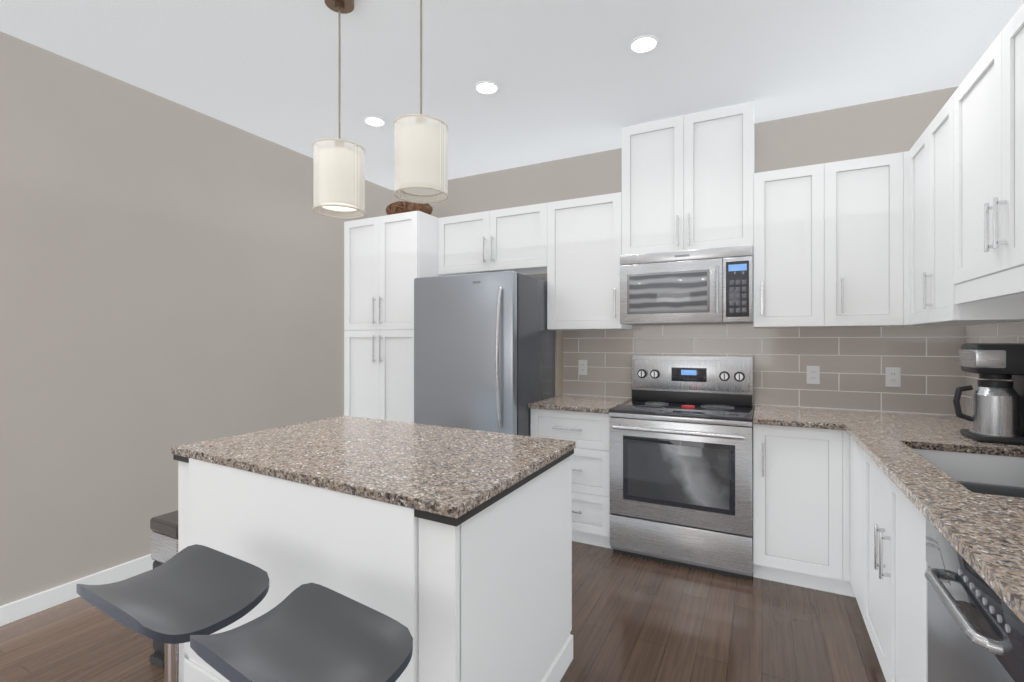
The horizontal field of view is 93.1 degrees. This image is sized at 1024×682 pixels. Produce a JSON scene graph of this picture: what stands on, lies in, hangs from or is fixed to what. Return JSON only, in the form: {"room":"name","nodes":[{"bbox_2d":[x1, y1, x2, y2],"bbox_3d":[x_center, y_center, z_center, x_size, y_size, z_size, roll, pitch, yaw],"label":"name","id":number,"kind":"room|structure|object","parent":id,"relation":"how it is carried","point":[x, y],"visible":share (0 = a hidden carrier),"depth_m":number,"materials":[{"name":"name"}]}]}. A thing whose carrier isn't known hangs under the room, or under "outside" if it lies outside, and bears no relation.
{"room":"kitchen","nodes":[
{"label":"kitchen","id":0,"kind":"room"},
{"bbox_2d":[0,31,390,625],"bbox_3d":[-2.736,-0.060,1.772,0.136,2.800,6.882,0,0,27],"label":"wall","id":1,"kind":"structure","parent":0,"point":[170,275],"depth_m":2.74,"materials":[{"name":"paint"}]},
{"bbox_2d":[0,541,885,681],"bbox_3d":[-0.804,1.380,0.776,4.484,0.080,6.882,0,0,27],"label":"floor","id":2,"kind":"structure","parent":0,"point":[635,619],"depth_m":2.19,"materials":[{"name":"brown wood"}]},
{"bbox_2d":[150,510,177,668],"bbox_3d":[-1.377,1.048,2.177,0.215,0.585,0.399,0,0,27],"label":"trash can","id":3,"kind":"object","parent":2,"relation":"on","point":[164,535],"visible":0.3,"depth_m":2.03,"materials":[{"name":"metal"}]},
{"bbox_2d":[77,544,268,681],"bbox_3d":[-0.862,0.977,1.266,0.482,0.726,0.427,0,0,27],"label":"bar stool","id":4,"kind":"object","parent":2,"relation":"on","point":[200,590],"visible":1,"depth_m":1.25,"materials":[{"name":"grey plastic"}]},
{"bbox_2d":[190,583,412,681],"bbox_3d":[-0.438,0.982,1.049,0.487,0.716,0.429,0,0,27],"label":"bar stool","id":5,"kind":"object","parent":2,"relation":"on","point":[317,633],"visible":1,"depth_m":1.05,"materials":[{"name":"grey plastic"}]},
{"bbox_2d":[171,416,574,681],"bbox_3d":[-0.549,0.882,2.006,1.432,0.915,1.012,0,0,27],"label":"kitchen island","id":6,"kind":"object","parent":2,"relation":"on","point":[462,538],"visible":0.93,"depth_m":1.59,"materials":[{"name":"wood"}]},
{"bbox_2d":[344,211,442,422],"bbox_3d":[-0.955,0.160,4.209,0.785,2.360,0.632,0,0,27],"label":"pantry cabinet","id":7,"kind":"object","parent":2,"relation":"on","point":[384,255],"visible":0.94,"depth_m":3.94,"materials":[{"name":"white wood"}]},
{"bbox_2d":[386,201,432,214],"bbox_3d":[-0.860,-1.101,4.066,0.448,0.145,0.244,0,0,27],"label":"decor","id":8,"kind":"object","parent":7,"relation":"on","point":[397,207],"visible":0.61,"depth_m":3.99,"materials":[{"name":"brown wicker"}]},
{"bbox_2d":[414,271,554,435],"bbox_3d":[-0.201,0.444,3.563,0.802,1.792,0.791,0,0,27],"label":"fridge","id":9,"kind":"object","parent":2,"relation":"on","point":[484,347],"visible":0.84,"depth_m":3.27,"materials":[{"name":"grey metal"}]},
{"bbox_2d":[531,408,611,548],"bbox_3d":[0.506,0.897,3.445,0.552,0.885,0.652,0,0,27],"label":"base cabinet","id":10,"kind":"object","parent":2,"relation":"on","point":[590,432],"visible":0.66,"depth_m":3.14,"materials":[{"name":"white wood"}]},
{"bbox_2d":[528,395,631,413],"bbox_3d":[0.502,0.440,3.441,0.555,0.030,0.646,0,0,27],"label":"countertop","id":11,"kind":"structure","parent":10,"relation":"on","point":[577,403],"depth_m":3.30,"materials":[{"name":"stone"}]},
{"bbox_2d":[555,330,562,395],"bbox_3d":[0.370,0.170,3.804,0.018,0.508,0.138,0,0,27],"label":"wall","id":12,"kind":"structure","parent":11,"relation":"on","point":[558,333],"depth_m":3.77,"materials":[{"name":"beige paint"}]},
{"bbox_2d":[609,355,753,579],"bbox_3d":[1.095,0.721,3.103,0.803,1.238,0.696,0,0,27],"label":"range","id":13,"kind":"object","parent":2,"relation":"on","point":[681,474],"visible":1,"depth_m":2.89,"materials":[{"name":"silver metal"}]},
{"bbox_2d":[753,424,854,596],"bbox_3d":[1.947,0.898,2.702,1.074,0.885,0.652,0,0,27],"label":"base cabinet","id":14,"kind":"object","parent":2,"relation":"on","point":[801,476],"depth_m":2.59,"materials":[{"name":"white wood"}]},
{"bbox_2d":[850,436,1023,681],"bbox_3d":[1.698,0.897,1.769,0.662,0.885,1.300,0,0,27],"label":"base cabinet","id":15,"kind":"object","parent":2,"relation":"on","point":[888,564],"visible":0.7,"depth_m":1.78,"materials":[{"name":"white wood"}]},
{"bbox_2d":[753,405,970,431],"bbox_3d":[1.941,0.440,2.699,1.065,0.030,0.646,0,0,27],"label":"countertop","id":16,"kind":"structure","parent":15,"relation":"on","point":[833,419],"depth_m":2.63,"materials":[{"name":"stone"}]},
{"bbox_2d":[845,425,1023,622],"bbox_3d":[1.358,0.440,1.110,0.646,0.030,2.718,0,0,27],"label":"countertop","id":17,"kind":"structure","parent":15,"relation":"on","point":[987,530],"depth_m":1.28,"materials":[{"name":"stone"}]},
{"bbox_2d":[953,343,1023,444],"bbox_3d":[2.068,0.217,2.084,0.262,0.415,0.204,0,0,27],"label":"coffee maker","id":18,"kind":"object","parent":17,"relation":"on","point":[997,404],"visible":1,"depth_m":2.03,"materials":[{"name":"black plastic"}]},
{"bbox_2d":[925,518,1023,681],"bbox_3d":[1.243,0.899,0.934,0.646,0.881,0.594,0,0,27],"label":"dishwasher","id":19,"kind":"object","parent":2,"relation":"on","point":[974,636],"visible":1,"depth_m":1.05,"materials":[{"name":"silver metal"}]},
{"bbox_2d":[0,0,1023,189],"bbox_3d":[-0.804,-1.500,0.776,4.484,0.080,6.882,0,0,27],"label":"ceiling","id":20,"kind":"structure","parent":0,"point":[568,77],"depth_m":2.52,"materials":[{"name":"white paint"}]},
{"bbox_2d":[313,0,365,218],"bbox_3d":[-0.735,-1.004,2.066,0.213,0.913,0.213,0,0,27],"label":"pendant light","id":21,"kind":"object","parent":20,"relation":"hanging from","point":[338,163],"visible":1,"depth_m":1.99,"materials":[{"name":"beige fabric"}]},
{"bbox_2d":[364,116,384,126],"bbox_3d":[-0.904,-1.454,3.200,0.141,0.012,0.141,0,0,27],"label":"recessed light","id":22,"kind":"object","parent":20,"relation":"in","point":[371,120],"depth_m":3.21,"materials":[{"name":"white"}]},
{"bbox_2d":[393,0,448,203],"bbox_3d":[-0.357,-1.014,1.905,0.213,0.891,0.213,0,0,27],"label":"pendant light","id":23,"kind":"object","parent":20,"relation":"hanging from","point":[420,140],"visible":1,"depth_m":1.82,"materials":[{"name":"beige fabric"}]},
{"bbox_2d":[475,81,498,93],"bbox_3d":[-0.144,-1.454,2.776,0.136,0.012,0.142,0,0,27],"label":"recessed light","id":24,"kind":"object","parent":20,"relation":"in","point":[484,87],"depth_m":2.78,"materials":[{"name":"white"}]},
{"bbox_2d":[630,35,657,52],"bbox_3d":[0.645,-1.454,2.369,0.133,0.012,0.144,0,0,27],"label":"recessed light","id":25,"kind":"object","parent":20,"relation":"in","point":[644,43],"depth_m":2.38,"materials":[{"name":"white"}]},
{"bbox_2d":[547,192,621,328],"bbox_3d":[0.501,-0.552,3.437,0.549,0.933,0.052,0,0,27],"label":"wall cabinet","id":26,"kind":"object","parent":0,"point":[584,235],"depth_m":3.44,"materials":[{"name":"white wood"}]},
{"bbox_2d":[391,86,958,415],"bbox_3d":[0.745,-0.060,3.781,4.244,2.800,0.120,0,0,27],"label":"wall","id":27,"kind":"structure","parent":0,"point":[893,125],"depth_m":3.21,"materials":[{"name":"paint"}]},
{"bbox_2d":[438,203,546,274],"bbox_3d":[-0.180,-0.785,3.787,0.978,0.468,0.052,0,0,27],"label":"upper cabinet","id":28,"kind":"object","parent":27,"relation":"attached to","point":[514,237],"depth_m":3.77,"materials":[{"name":"white wood"}]},
{"bbox_2d":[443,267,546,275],"bbox_3d":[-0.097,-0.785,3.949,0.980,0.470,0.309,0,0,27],"label":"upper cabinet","id":29,"kind":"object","parent":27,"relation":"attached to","point":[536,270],"visible":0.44,"depth_m":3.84,"materials":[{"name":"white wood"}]},
{"bbox_2d":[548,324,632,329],"bbox_3d":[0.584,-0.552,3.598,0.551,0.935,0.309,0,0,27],"label":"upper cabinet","id":30,"kind":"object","parent":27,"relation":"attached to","point":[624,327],"visible":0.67,"depth_m":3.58,"materials":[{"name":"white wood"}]},
{"bbox_2d":[563,330,632,397],"bbox_3d":[0.650,0.170,3.728,0.550,0.508,0.018,0,0,27],"label":"backsplash","id":31,"kind":"structure","parent":27,"relation":"attached to","point":[595,362],"depth_m":3.72,"materials":[{"name":"tile"}]},
{"bbox_2d":[633,317,753,406],"bbox_3d":[1.257,0.165,3.420,0.809,0.650,0.009,0,0,27],"label":"backsplash","id":32,"kind":"structure","parent":27,"relation":"attached to","point":[702,339],"depth_m":3.40,"materials":[{"name":"tile"}]},
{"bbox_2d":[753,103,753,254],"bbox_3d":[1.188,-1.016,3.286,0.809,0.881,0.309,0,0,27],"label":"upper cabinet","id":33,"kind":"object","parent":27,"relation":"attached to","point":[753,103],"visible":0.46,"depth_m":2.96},
{"bbox_2d":[620,245,752,324],"bbox_3d":[1.153,-0.344,3.218,0.797,0.457,0.438,0,0,27],"label":"microwave","id":34,"kind":"object","parent":33,"relation":"attached to","point":[711,285],"visible":1,"depth_m":3.05,"materials":[{"name":"silver metal"}]},
{"bbox_2d":[755,326,964,415],"bbox_3d":[2.093,0.170,2.984,1.074,0.508,0.018,0,0,27],"label":"backsplash","id":35,"kind":"structure","parent":27,"relation":"attached to","point":[917,370],"depth_m":2.96,"materials":[{"name":"tile"}]},
{"bbox_2d":[754,324,986,327],"bbox_3d":[2.026,-0.552,2.855,1.075,0.935,0.309,0,0,27],"label":"upper cabinet","id":36,"kind":"object","parent":27,"relation":"attached to","point":[965,324],"visible":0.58,"depth_m":2.84,"materials":[{"name":"white wood"}]},
{"bbox_2d":[622,102,752,255],"bbox_3d":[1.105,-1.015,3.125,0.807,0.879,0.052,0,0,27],"label":"upper cabinet","id":37,"kind":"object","parent":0,"point":[687,180],"depth_m":3.11,"materials":[{"name":"white wood"}]},
{"bbox_2d":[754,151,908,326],"bbox_3d":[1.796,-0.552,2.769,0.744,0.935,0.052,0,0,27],"label":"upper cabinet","id":38,"kind":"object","parent":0,"point":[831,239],"depth_m":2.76,"materials":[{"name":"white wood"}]},
{"bbox_2d":[909,93,959,324],"bbox_3d":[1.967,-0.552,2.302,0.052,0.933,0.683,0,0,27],"label":"upper cabinet","id":39,"kind":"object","parent":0,"point":[931,158],"depth_m":2.24,"materials":[{"name":"white wood"}]},
{"bbox_2d":[954,3,1023,303],"bbox_3d":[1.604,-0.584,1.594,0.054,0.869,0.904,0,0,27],"label":"upper cabinet","id":40,"kind":"object","parent":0,"point":[989,102],"depth_m":1.67,"materials":[{"name":"white wood"}]},
{"bbox_3d":[1.128,-0.060,-0.221,0.136,2.800,6.882,0,0,27],"label":"wall","id":41,"kind":"structure","parent":0,"visible":0},
{"bbox_2d":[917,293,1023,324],"bbox_3d":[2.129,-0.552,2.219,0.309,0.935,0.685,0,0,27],"label":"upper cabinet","id":42,"kind":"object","parent":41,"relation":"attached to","point":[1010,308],"visible":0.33,"depth_m":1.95,"materials":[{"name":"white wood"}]},
{"bbox_2d":[965,322,1023,415],"bbox_3d":[2.336,0.170,2.293,0.009,0.508,1.004,0,0,27],"label":"backsplash","id":43,"kind":"structure","parent":41,"relation":"attached to","point":[1003,332],"depth_m":2.47,"materials":[{"name":"tile"}]}
]}

